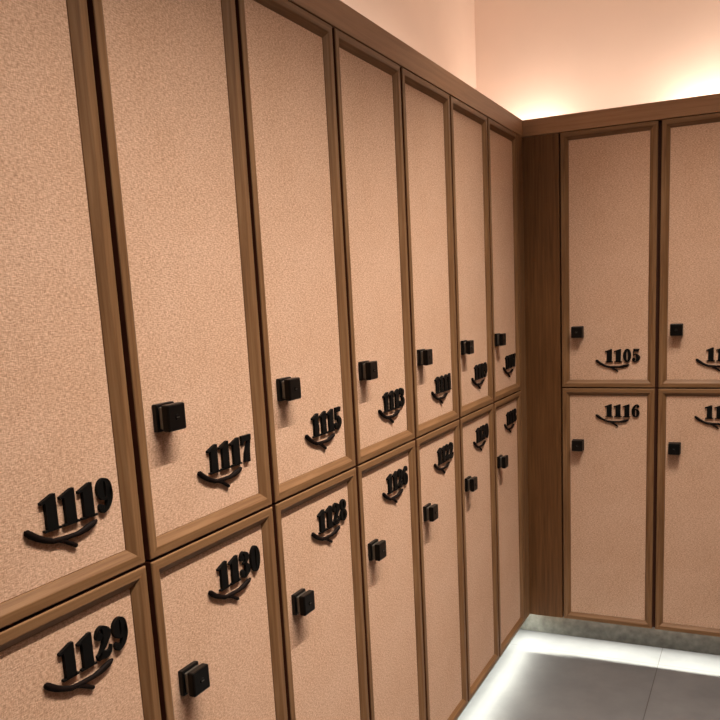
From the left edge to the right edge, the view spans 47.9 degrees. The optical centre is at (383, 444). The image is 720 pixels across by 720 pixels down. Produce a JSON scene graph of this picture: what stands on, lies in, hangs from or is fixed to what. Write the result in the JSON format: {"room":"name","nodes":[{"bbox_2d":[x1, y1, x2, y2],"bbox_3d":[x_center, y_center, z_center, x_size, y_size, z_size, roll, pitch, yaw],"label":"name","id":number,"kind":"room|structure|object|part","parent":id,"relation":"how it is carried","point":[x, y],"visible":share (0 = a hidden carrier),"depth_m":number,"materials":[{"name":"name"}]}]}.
{"room":"changing room","nodes":[
{"label":"changing room","id":0,"kind":"room"},
{"bbox_2d":[340,0,476,89],"bbox_3d":[-0.664,-0.221,1.717,0.100,3.100,5.340,2,11,25],"label":"wall","id":1,"kind":"structure","parent":0,"point":[442,31],"depth_m":3.39,"materials":[{"name":"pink paint"}]},
{"bbox_2d":[457,629,719,719],"bbox_3d":[0.654,1.396,1.431,2.840,0.100,5.540,2,11,25],"label":"floor","id":2,"kind":"structure","parent":0,"point":[539,675],"depth_m":3.34,"materials":[{"name":"grey tile"}]},
{"bbox_2d":[0,565,160,719],"bbox_3d":[-0.602,0.759,1.369,0.360,1.065,0.400,2,11,25],"label":"locker","id":3,"kind":"object","parent":2,"relation":"on","point":[89,654],"visible":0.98,"depth_m":1.27,"materials":[{"name":"brown wood"}]},
{"bbox_2d":[0,0,144,628],"bbox_3d":[-0.652,-0.287,1.178,0.360,1.060,0.400,2,11,25],"label":"locker","id":4,"kind":"object","parent":3,"relation":"on","point":[70,520],"visible":1,"depth_m":1.20,"materials":[{"name":"brown wood"}]},
{"bbox_2d":[141,506,287,719],"bbox_3d":[-0.435,0.686,1.726,0.360,1.065,0.400,2,11,25],"label":"locker","id":5,"kind":"object","parent":2,"relation":"on","point":[214,596],"visible":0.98,"depth_m":1.60,"materials":[{"name":"brown wood"}]},
{"bbox_2d":[87,0,271,559],"bbox_3d":[-0.485,-0.360,1.535,0.360,1.060,0.400,2,11,25],"label":"locker","id":6,"kind":"object","parent":5,"relation":"on","point":[167,72],"visible":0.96,"depth_m":1.46,"materials":[{"name":"brown wood"}]},
{"bbox_3d":[-0.373,-0.048,1.415,0.037,0.049,0.049,2,11,25],"label":"lock knob","id":7,"kind":"part","parent":6,"relation":"part of","materials":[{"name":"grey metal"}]},
{"bbox_3d":[-0.350,0.436,1.504,0.037,0.049,0.049,2,11,25],"label":"lock knob","id":8,"kind":"part","parent":5,"relation":"part of","materials":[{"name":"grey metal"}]},
{"bbox_2d":[269,467,368,719],"bbox_3d":[-0.268,0.613,2.082,0.360,1.065,0.400,2,11,25],"label":"locker","id":9,"kind":"object","parent":2,"relation":"on","point":[316,527],"visible":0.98,"depth_m":1.98,"materials":[{"name":"brown wood"}]},
{"bbox_2d":[235,0,355,502],"bbox_3d":[-0.318,-0.433,1.891,0.360,1.060,0.400,2,11,25],"label":"locker","id":10,"kind":"object","parent":9,"relation":"on","point":[286,60],"visible":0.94,"depth_m":1.81,"materials":[{"name":"brown wood"}]},
{"bbox_3d":[-0.206,-0.121,1.772,0.037,0.049,0.049,2,11,25],"label":"lock knob","id":11,"kind":"part","parent":10,"relation":"part of","materials":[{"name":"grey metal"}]},
{"bbox_3d":[-0.183,0.363,1.860,0.037,0.049,0.049,2,11,25],"label":"lock knob","id":12,"kind":"part","parent":9,"relation":"part of","materials":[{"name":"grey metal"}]},
{"bbox_2d":[353,440,425,719],"bbox_3d":[-0.101,0.539,2.439,0.360,1.065,0.400,2,11,25],"label":"locker","id":13,"kind":"object","parent":2,"relation":"on","point":[387,481],"visible":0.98,"depth_m":2.36,"materials":[{"name":"brown wood"}]},
{"bbox_2d":[332,28,414,464],"bbox_3d":[-0.151,-0.506,2.248,0.360,1.060,0.400,2,11,25],"label":"locker","id":14,"kind":"object","parent":13,"relation":"on","point":[367,83],"visible":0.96,"depth_m":2.18,"materials":[{"name":"brown wood"}]},
{"bbox_3d":[-0.039,-0.194,2.129,0.037,0.049,0.049,2,11,25],"label":"lock knob","id":15,"kind":"part","parent":14,"relation":"part of","materials":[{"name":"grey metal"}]},
{"bbox_3d":[-0.016,0.290,2.217,0.037,0.049,0.049,2,11,25],"label":"lock knob","id":16,"kind":"part","parent":13,"relation":"part of","materials":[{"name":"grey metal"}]},
{"bbox_2d":[412,419,467,719],"bbox_3d":[0.066,0.467,2.796,0.360,1.065,0.400,2,11,25],"label":"locker","id":17,"kind":"object","parent":2,"relation":"on","point":[438,463],"visible":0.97,"depth_m":2.73,"materials":[{"name":"brown wood"}]},
{"bbox_2d":[400,67,458,437],"bbox_3d":[0.016,-0.579,2.605,0.360,1.060,0.400,2,11,25],"label":"locker","id":18,"kind":"object","parent":17,"relation":"on","point":[425,107],"visible":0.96,"depth_m":2.54,"materials":[{"name":"brown wood"}]},
{"bbox_3d":[0.128,-0.267,2.486,0.037,0.049,0.049,2,11,25],"label":"lock knob","id":19,"kind":"part","parent":18,"relation":"part of","materials":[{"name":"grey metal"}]},
{"bbox_3d":[0.151,0.217,2.574,0.037,0.049,0.049,2,11,25],"label":"lock knob","id":20,"kind":"part","parent":17,"relation":"part of","materials":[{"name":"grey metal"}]},
{"bbox_2d":[457,404,498,701],"bbox_3d":[0.233,0.393,3.152,0.360,1.065,0.400,2,11,25],"label":"locker","id":21,"kind":"object","parent":2,"relation":"on","point":[477,451],"visible":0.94,"depth_m":3.10,"materials":[{"name":"brown wood"}]},
{"bbox_2d":[449,96,492,417],"bbox_3d":[0.183,-0.652,2.962,0.360,1.060,0.400,2,11,25],"label":"locker","id":22,"kind":"object","parent":21,"relation":"on","point":[468,127],"visible":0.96,"depth_m":2.90,"materials":[{"name":"brown wood"}]},
{"bbox_3d":[0.294,-0.340,2.842,0.037,0.049,0.049,2,11,25],"label":"lock knob","id":23,"kind":"part","parent":22,"relation":"part of","materials":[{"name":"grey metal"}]},
{"bbox_3d":[0.318,0.144,2.931,0.037,0.049,0.049,2,11,25],"label":"lock knob","id":24,"kind":"part","parent":21,"relation":"part of","materials":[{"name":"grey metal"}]},
{"bbox_3d":[0.360,0.399,3.094,0.007,1.000,0.323,2,11,25],"label":"door panel","id":25,"kind":"part","parent":21,"relation":"part of","materials":[{"name":"fabric"}]},
{"bbox_2d":[457,630,518,718],"bbox_3d":[0.014,1.090,2.587,0.050,0.147,2.963,2,11,25],"label":"baseboard","id":26,"kind":"structure","parent":2,"relation":"on","point":[518,630],"depth_m":3.43,"materials":[{"name":"grey stone"}]},
{"bbox_2d":[516,134,529,619],"bbox_3d":[0.572,-0.242,3.588,0.099,2.127,0.089,2,11,25],"label":"strip","id":27,"kind":"object","parent":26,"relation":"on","point":[519,138],"visible":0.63,"depth_m":3.55,"materials":[{"name":"brown wood"}]},
{"bbox_2d":[491,391,524,656],"bbox_3d":[0.400,0.320,3.509,0.360,1.065,0.400,2,11,25],"label":"locker","id":28,"kind":"object","parent":2,"relation":"on","point":[507,410],"visible":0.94,"depth_m":3.46,"materials":[{"name":"brown wood"}]},
{"bbox_3d":[0.484,0.071,3.287,0.037,0.049,0.049,2,11,25],"label":"lock knob","id":29,"kind":"part","parent":28,"relation":"part of","materials":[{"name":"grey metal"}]},
{"bbox_2d":[487,118,520,401],"bbox_3d":[0.350,-0.726,3.318,0.360,1.060,0.400,2,11,25],"label":"locker","id":30,"kind":"object","parent":28,"relation":"on","point":[502,142],"visible":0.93,"depth_m":3.26,"materials":[{"name":"brown wood"}]},
{"bbox_2d":[288,0,522,136],"bbox_3d":[-0.052,-1.066,2.137,0.075,0.067,2.893,2,11,25],"label":"board","id":31,"kind":"object","parent":30,"relation":"on","point":[335,13],"visible":0.7,"depth_m":2.27,"materials":[{"name":"brown wood"}]},
{"bbox_3d":[0.461,-0.413,3.199,0.037,0.049,0.049,2,11,25],"label":"lock knob","id":32,"kind":"part","parent":30,"relation":"part of","materials":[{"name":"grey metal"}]},
{"bbox_3d":[0.527,0.326,3.451,0.007,1.000,0.323,2,11,25],"label":"door panel","id":33,"kind":"part","parent":28,"relation":"part of","materials":[{"name":"fabric"}]},
{"bbox_2d":[562,387,657,628],"bbox_3d":[1.066,0.247,3.738,0.400,1.065,0.460,2,11,25],"label":"locker","id":34,"kind":"object","parent":2,"relation":"on","point":[609,434],"visible":0.98,"depth_m":3.56,"materials":[{"name":"brown wood"}]},
{"bbox_3d":[0.850,0.005,3.552,0.049,0.049,0.037,2,11,25],"label":"lock knob","id":35,"kind":"part","parent":34,"relation":"part of","materials":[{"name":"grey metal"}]},
{"bbox_2d":[560,121,660,387],"bbox_3d":[1.016,-0.799,3.547,0.400,1.060,0.460,2,11,25],"label":"locker","id":36,"kind":"object","parent":34,"relation":"on","point":[610,176],"visible":0.98,"depth_m":3.37,"materials":[{"name":"brown wood"}]},
{"bbox_3d":[0.827,-0.479,3.464,0.049,0.049,0.037,2,11,25],"label":"lock knob","id":37,"kind":"part","parent":36,"relation":"part of","materials":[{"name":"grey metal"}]},
{"bbox_2d":[522,93,719,136],"bbox_3d":[1.024,-1.320,3.249,0.972,0.067,0.075,2,11,25],"label":"board","id":38,"kind":"object","parent":36,"relation":"on","point":[705,104],"visible":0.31,"depth_m":3.24,"materials":[{"name":"brown wood"}]},
{"bbox_2d":[520,614,719,654],"bbox_3d":[1.128,0.833,3.705,1.022,0.147,0.050,2,11,25],"label":"baseboard","id":39,"kind":"structure","parent":2,"relation":"on","point":[653,637],"depth_m":3.70,"materials":[{"name":"grey stone"}]},
{"bbox_2d":[522,133,562,617],"bbox_3d":[0.719,-0.257,3.629,0.171,2.127,0.109,2,11,25],"label":"strip","id":40,"kind":"object","parent":39,"relation":"on","point":[541,153],"visible":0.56,"depth_m":3.56,"materials":[{"name":"brown wood"}]},
{"bbox_2d":[654,388,719,636],"bbox_3d":[1.429,0.260,3.571,0.400,1.065,0.460,2,11,25],"label":"locker","id":41,"kind":"object","parent":2,"relation":"on","point":[687,515],"visible":0.98,"depth_m":3.42,"materials":[{"name":"brown wood"}]},
{"bbox_3d":[1.214,0.018,3.385,0.049,0.049,0.037,2,11,25],"label":"lock knob","id":42,"kind":"part","parent":41,"relation":"part of","materials":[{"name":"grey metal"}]},
{"bbox_2d":[657,113,719,387],"bbox_3d":[1.379,-0.786,3.380,0.400,1.060,0.460,2,11,25],"label":"locker","id":43,"kind":"object","parent":41,"relation":"on","point":[689,223],"visible":1,"depth_m":3.24,"materials":[{"name":"brown wood"}]},
{"bbox_3d":[1.191,-0.466,3.296,0.049,0.049,0.037,2,11,25],"label":"lock knob","id":44,"kind":"part","parent":43,"relation":"part of","materials":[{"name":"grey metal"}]},
{"bbox_2d":[474,0,719,119],"bbox_3d":[1.713,-0.672,3.567,2.840,3.100,0.100,2,11,25],"label":"wall","id":45,"kind":"structure","parent":0,"point":[535,58],"depth_m":3.65,"materials":[{"name":"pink paint"}]}
]}

